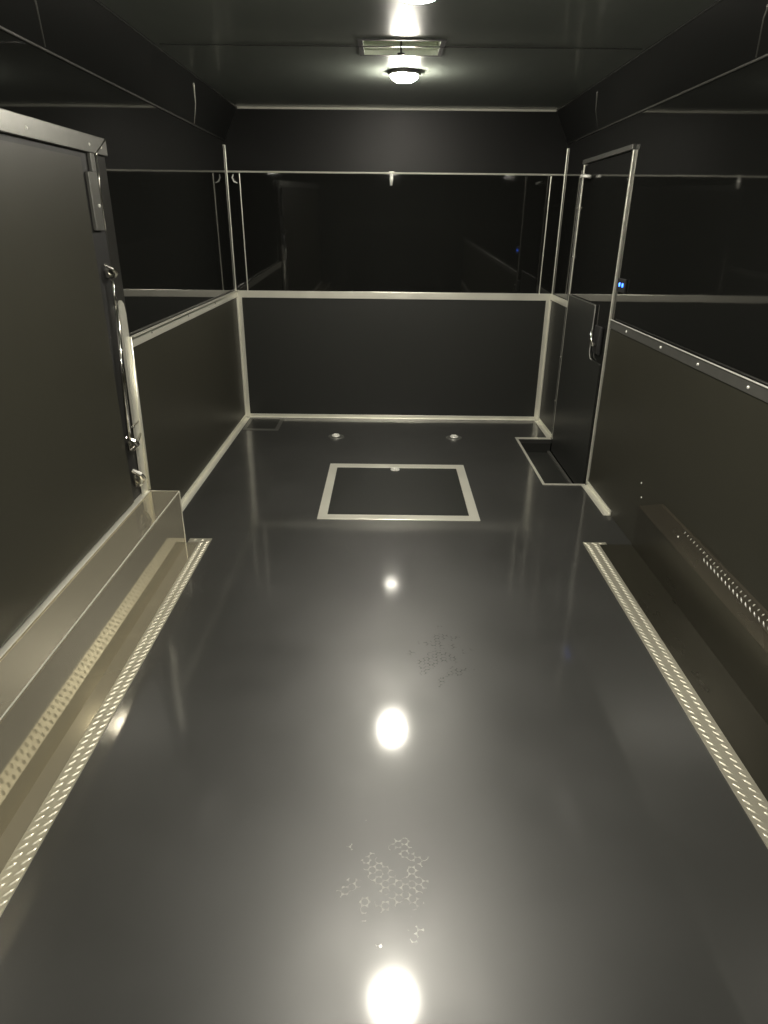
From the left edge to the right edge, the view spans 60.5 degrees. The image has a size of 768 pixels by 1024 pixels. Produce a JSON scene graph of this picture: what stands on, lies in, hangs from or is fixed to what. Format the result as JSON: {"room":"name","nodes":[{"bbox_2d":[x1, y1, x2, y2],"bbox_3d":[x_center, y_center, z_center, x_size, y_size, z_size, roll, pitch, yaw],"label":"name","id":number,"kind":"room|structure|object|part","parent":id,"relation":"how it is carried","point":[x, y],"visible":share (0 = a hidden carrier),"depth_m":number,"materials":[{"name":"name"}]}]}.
{"room":"cargo trailer interior","nodes":[
{"label":"cargo trailer interior","id":0,"kind":"room"},
{"bbox_2d":[0,29,244,498],"bbox_3d":[-1.200,-0.335,2.089,0.056,2.149,6.677,1,24,0],"label":"wall","id":1,"kind":"structure","parent":0,"point":[166,174],"depth_m":3.50,"materials":[{"name":"black metal"}]},
{"bbox_2d":[0,108,150,647],"bbox_3d":[-1.150,0.041,0.996,0.071,1.507,4.335,1,24,0],"label":"door","id":2,"kind":"structure","parent":1,"relation":"in","point":[73,455],"depth_m":2.32,"materials":[{"name":"black metal"}]},
{"bbox_3d":[-1.163,-0.618,0.707,0.030,0.064,4.335,1,24,0],"label":"frame rail","id":3,"kind":"part","parent":2,"relation":"part of","materials":[{"name":"silver metal"}]},
{"bbox_3d":[-1.137,-0.645,2.849,0.019,0.671,0.089,1,24,0],"label":"locking rod","id":4,"kind":"part","parent":2,"relation":"part of","materials":[{"name":"silver metal"}]},
{"bbox_3d":[-1.161,-0.778,2.946,0.018,1.441,0.095,1,24,0],"label":"frame rail","id":5,"kind":"part","parent":2,"relation":"part of","materials":[{"name":"grey metal"}]},
{"bbox_2d":[0,0,236,140],"bbox_3d":[-1.136,-1.435,1.606,0.160,0.264,6.677,1,24,0],"label":"overhead cabinet","id":6,"kind":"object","parent":1,"relation":"attached to","point":[87,35],"depth_m":2.71,"materials":[{"name":"black"}]},
{"bbox_2d":[130,290,238,346],"bbox_3d":[-1.143,-1.237,4.067,0.024,0.052,2.296,1,24,0],"label":"trim","id":7,"kind":"structure","parent":1,"relation":"attached to","point":[145,335],"depth_m":3.67,"materials":[{"name":"metal"}]},
{"bbox_3d":[-1.164,-0.783,4.269,0.007,0.979,2.311,1,24,0],"label":"panel","id":8,"kind":"part","parent":1,"relation":"part of","materials":[{"name":"black metal"}]},
{"bbox_2d":[181,414,249,511],"bbox_3d":[-1.145,-0.329,4.417,0.039,0.030,2.337,1,24,0],"label":"trim","id":9,"kind":"structure","parent":1,"relation":"attached to","point":[201,478],"depth_m":4.38,"materials":[{"name":"metal"}]},
{"bbox_2d":[0,418,767,1023],"bbox_3d":[0.043,0.568,2.474,2.460,0.030,6.677,1,24,0],"label":"floor","id":10,"kind":"structure","parent":0,"point":[356,771],"depth_m":1.87,"materials":[{"name":"rubber"}]},
{"bbox_2d":[0,490,197,873],"bbox_3d":[-1.072,0.881,1.323,0.230,0.299,4.300,1,24,0],"label":"wheel well","id":11,"kind":"object","parent":10,"relation":"on","point":[57,670],"visible":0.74,"depth_m":2.19,"materials":[{"name":"silver metal"}]},
{"bbox_2d":[0,538,211,916],"bbox_3d":[-0.957,1.008,1.402,0.113,0.006,4.345,1,24,0],"label":"strip","id":12,"kind":"object","parent":10,"relation":"on","point":[32,839],"visible":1,"depth_m":2.04,"materials":[{"name":"silver metal"}]},
{"bbox_2d":[243,418,284,429],"bbox_3d":[-0.969,-0.712,5.327,0.280,0.004,0.345,1,24,0],"label":"floor plate","id":13,"kind":"object","parent":10,"relation":"on","point":[253,424],"visible":1,"depth_m":5.31,"materials":[{"name":"black metal"}]},
{"bbox_3d":[-0.971,-0.713,5.330,0.225,0.003,0.280,1,24,0],"label":"plate","id":14,"kind":"part","parent":13,"relation":"part of","materials":[{"name":"black metal"}]},
{"bbox_2d":[328,433,343,438],"bbox_3d":[-0.366,-0.582,5.027,0.120,0.019,0.120,1,24,0],"label":"ring","id":15,"kind":"object","parent":10,"relation":"on","point":[335,435],"visible":1,"depth_m":5.01,"materials":[{"name":"silver metal"}]},
{"bbox_2d":[317,463,479,520],"bbox_3d":[0.084,-0.145,4.041,0.900,0.018,0.910,1,24,0],"label":"floor hatch","id":16,"kind":"object","parent":10,"relation":"on","point":[422,492],"visible":1,"depth_m":3.98,"materials":[{"name":"metal"}]},
{"bbox_2d":[446,435,461,439],"bbox_3d":[0.535,-0.574,5.029,0.120,0.019,0.120,1,24,0],"label":"ring","id":17,"kind":"object","parent":10,"relation":"on","point":[450,437],"visible":1,"depth_m":5.01,"materials":[{"name":"silver metal"}]},
{"bbox_2d":[515,437,584,485],"bbox_3d":[1.135,-0.317,4.620,0.269,0.119,0.999,1,24,0],"label":"step","id":18,"kind":"structure","parent":10,"relation":"on","point":[548,470],"depth_m":4.80,"materials":[{"name":"black metal"}]},
{"bbox_2d":[583,542,767,848],"bbox_3d":[1.066,1.030,1.399,0.118,0.006,4.350,1,24,0],"label":"strip","id":19,"kind":"object","parent":10,"relation":"on","point":[750,797],"visible":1,"depth_m":2.25,"materials":[{"name":"silver metal"}]},
{"bbox_2d":[600,482,767,801],"bbox_3d":[1.174,0.878,1.339,0.172,0.335,4.365,1,24,0],"label":"wheel cover","id":20,"kind":"object","parent":10,"relation":"on","point":[714,629],"visible":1,"depth_m":2.51,"materials":[{"name":"grey metal"}]},
{"bbox_3d":[1.254,0.786,1.274,0.014,0.113,4.320,1,24,0],"label":"rail","id":21,"kind":"part","parent":20,"relation":"part of","materials":[{"name":"brown"}]},
{"bbox_2d":[224,109,567,416],"bbox_3d":[0.078,-1.785,5.105,2.560,2.408,0.069,1,24,0],"label":"wall","id":22,"kind":"structure","parent":0,"point":[303,231],"depth_m":5.00,"materials":[{"name":"black metal"}]},
{"bbox_2d":[224,145,235,289],"bbox_3d":[-1.143,-2.171,4.909,0.009,0.990,0.009,1,24,0],"label":"trim","id":23,"kind":"structure","parent":22,"relation":"attached to","point":[224,145],"depth_m":4.89,"materials":[{"name":"metal"}]},
{"bbox_2d":[236,297,249,416],"bbox_3d":[-1.135,-1.229,5.316,0.045,0.957,0.034,1,24,0],"label":"trim","id":24,"kind":"structure","parent":22,"relation":"attached to","point":[238,299],"depth_m":5.30,"materials":[{"name":"metal"}]},
{"bbox_2d":[239,173,247,289],"bbox_3d":[-1.054,-2.090,4.950,0.008,0.811,0.025,1,24,0],"label":"trim","id":25,"kind":"structure","parent":22,"relation":"attached to","point":[239,173],"depth_m":4.94,"materials":[{"name":"metal"}]},
{"bbox_2d":[389,171,393,185],"bbox_3d":[0.055,-2.426,4.793,0.040,0.093,0.028,1,24,0],"label":"clip","id":26,"kind":"object","parent":22,"relation":"attached to","point":[391,174],"visible":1,"depth_m":4.78,"materials":[{"name":"silver metal"}]},
{"bbox_2d":[250,413,534,420],"bbox_3d":[0.068,-0.793,5.503,2.380,0.030,0.024,1,24,0],"label":"trim","id":27,"kind":"structure","parent":22,"relation":"attached to","point":[252,415],"depth_m":5.51,"materials":[{"name":"metal"}]},
{"bbox_2d":[237,290,550,300],"bbox_3d":[0.077,-1.683,5.122,2.440,0.052,0.008,1,24,0],"label":"trim","id":28,"kind":"structure","parent":22,"relation":"attached to","point":[241,293],"depth_m":5.12,"materials":[{"name":"metal"}]},
{"bbox_3d":[0.072,-1.238,5.325,2.460,0.989,0.007,1,24,0],"label":"panel","id":29,"kind":"part","parent":22,"relation":"part of","materials":[{"name":"black metal"}]},
{"bbox_2d":[227,170,563,175],"bbox_3d":[0.085,-2.455,4.775,2.440,0.013,0.013,1,24,0],"label":"trim","id":30,"kind":"structure","parent":22,"relation":"attached to","point":[227,170],"depth_m":4.77,"materials":[{"name":"metal"}]},
{"bbox_3d":[0.081,-2.067,4.955,2.460,0.847,0.020,1,24,0],"label":"panel","id":31,"kind":"part","parent":22,"relation":"part of","materials":[{"name":"black"}]},
{"bbox_2d":[237,106,556,111],"bbox_3d":[0.089,-2.828,4.624,2.240,0.016,0.016,1,24,0],"label":"trim","id":32,"kind":"structure","parent":22,"relation":"attached to","point":[238,107],"depth_m":4.62,"materials":[{"name":"metal"}]},
{"bbox_2d":[534,301,551,419],"bbox_3d":[1.279,-1.201,5.309,0.045,0.957,0.034,1,24,0],"label":"trim","id":33,"kind":"structure","parent":22,"relation":"attached to","point":[548,303],"depth_m":5.30,"materials":[{"name":"metal"}]},
{"bbox_2d":[539,176,551,293],"bbox_3d":[1.208,-2.064,4.943,0.008,0.811,0.025,1,24,0],"label":"trim","id":34,"kind":"structure","parent":22,"relation":"attached to","point":[551,176],"depth_m":4.93,"materials":[{"name":"metal"}]},
{"bbox_2d":[552,148,567,293],"bbox_3d":[1.307,-2.142,4.902,0.009,0.990,0.009,1,24,0],"label":"trim","id":35,"kind":"structure","parent":22,"relation":"attached to","point":[567,148],"depth_m":4.89,"materials":[{"name":"metal"}]},
{"bbox_2d":[99,0,716,109],"bbox_3d":[0.065,-1.518,1.560,2.240,0.050,6.677,1,24,0],"label":"ceiling","id":36,"kind":"structure","parent":0,"point":[254,76],"depth_m":2.95,"materials":[{"name":"grey"}]},
{"bbox_2d":[159,43,641,49],"bbox_3d":[0.076,-2.123,3.006,2.200,0.003,0.012,1,24,0],"label":"trim","id":37,"kind":"structure","parent":36,"relation":"attached to","point":[159,43],"depth_m":3.00,"materials":[{"name":"grey metal"}]},
{"bbox_2d":[357,39,446,56],"bbox_3d":[0.081,-2.161,3.024,0.392,0.068,0.315,1,24,0],"label":"ceiling vent","id":38,"kind":"object","parent":36,"relation":"in","point":[367,51],"visible":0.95,"depth_m":3.14,"materials":[{"name":"silver metal"}]},
{"bbox_3d":[0.081,-2.202,3.123,0.036,0.063,0.036,1,24,0],"label":"crank knob","id":39,"kind":"part","parent":38,"relation":"part of","materials":[{"name":"black plastic"}]},
{"bbox_2d":[387,68,420,82],"bbox_3d":[0.108,-2.319,3.514,0.180,0.052,0.180,1,24,0],"label":"ceiling lamp","id":40,"kind":"object","parent":36,"relation":"attached to","point":[399,75],"visible":1,"depth_m":3.46,"materials":[{"name":"white"}]},
{"bbox_2d":[402,0,433,3],"bbox_3d":[0.087,-1.387,1.608,0.180,0.228,0.180,1,24,0],"label":"ceiling lamp","id":41,"kind":"object","parent":36,"relation":"attached to","point":[408,1],"visible":1,"depth_m":1.67,"materials":[{"name":"white"}]},
{"bbox_2d":[539,57,767,610],"bbox_3d":[1.304,-0.305,2.082,0.056,2.149,6.677,1,24,0],"label":"wall","id":42,"kind":"structure","parent":0,"point":[694,258],"depth_m":2.76,"materials":[{"name":"black metal"}]},
{"bbox_2d":[535,418,551,437],"bbox_3d":[1.270,-0.677,5.268,0.039,0.030,0.462,1,24,0],"label":"trim","id":43,"kind":"structure","parent":42,"relation":"attached to","point":[541,425],"depth_m":5.24,"materials":[{"name":"metal"}]},
{"bbox_3d":[1.298,-1.115,5.086,0.007,0.979,0.511,1,24,0],"label":"panel","id":44,"kind":"part","parent":42,"relation":"part of","materials":[{"name":"black"}]},
{"bbox_2d":[551,294,567,306],"bbox_3d":[1.295,-1.569,4.882,0.007,0.045,0.501,1,24,0],"label":"trim","id":45,"kind":"structure","parent":42,"relation":"attached to","point":[561,301],"depth_m":4.85,"materials":[{"name":"metal"}]},
{"bbox_2d":[551,144,636,484],"bbox_3d":[1.267,-1.192,4.258,0.067,1.985,1.007,1,24,0],"label":"door","id":46,"kind":"structure","parent":42,"relation":"in","point":[605,186],"depth_m":4.13,"materials":[{"name":"black metal"}]},
{"bbox_3d":[1.282,-0.813,4.402,0.010,1.135,0.875,1,24,0],"label":"panel","id":47,"kind":"part","parent":46,"relation":"part of","materials":[{"name":"black metal"}]},
{"bbox_3d":[1.252,-1.036,3.945,0.041,0.093,0.040,1,24,0],"label":"latch handle","id":48,"kind":"part","parent":46,"relation":"part of","materials":[{"name":"silver metal"}]},
{"bbox_3d":[1.279,-1.030,3.944,0.018,0.160,0.130,1,24,0],"label":"latch plate","id":49,"kind":"part","parent":46,"relation":"part of","materials":[{"name":"black metal"}]},
{"bbox_2d":[581,481,610,515],"bbox_3d":[1.258,-0.087,3.921,0.042,0.030,0.470,1,24,0],"label":"trim","id":50,"kind":"structure","parent":42,"relation":"attached to","point":[601,505],"depth_m":3.89,"materials":[{"name":"metal"}]},
{"bbox_2d":[617,278,627,292],"bbox_3d":[1.290,-1.229,3.576,0.016,0.070,0.125,1,24,0],"label":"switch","id":51,"kind":"object","parent":42,"relation":"attached to","point":[622,283],"visible":1,"depth_m":3.55,"materials":[{"name":"black plastic"}]},
{"bbox_2d":[557,0,767,144],"bbox_3d":[1.264,-1.407,1.599,0.160,0.264,6.677,1,24,0],"label":"overhead cabinet","id":52,"kind":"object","parent":42,"relation":"attached to","point":[726,37],"depth_m":2.80,"materials":[{"name":"black"}]},
{"bbox_3d":[1.270,0.425,1.574,0.007,0.979,5.160,1,24,0],"label":"panel","id":53,"kind":"part","parent":42,"relation":"part of","materials":[{"name":"black metal"}]},
{"bbox_2d":[610,319,767,402],"bbox_3d":[1.264,-0.034,1.373,0.014,0.051,5.160,1,24,0],"label":"trim","id":54,"kind":"structure","parent":42,"relation":"attached to","point":[758,390],"depth_m":2.66,"materials":[{"name":"silver metal"}]}
]}

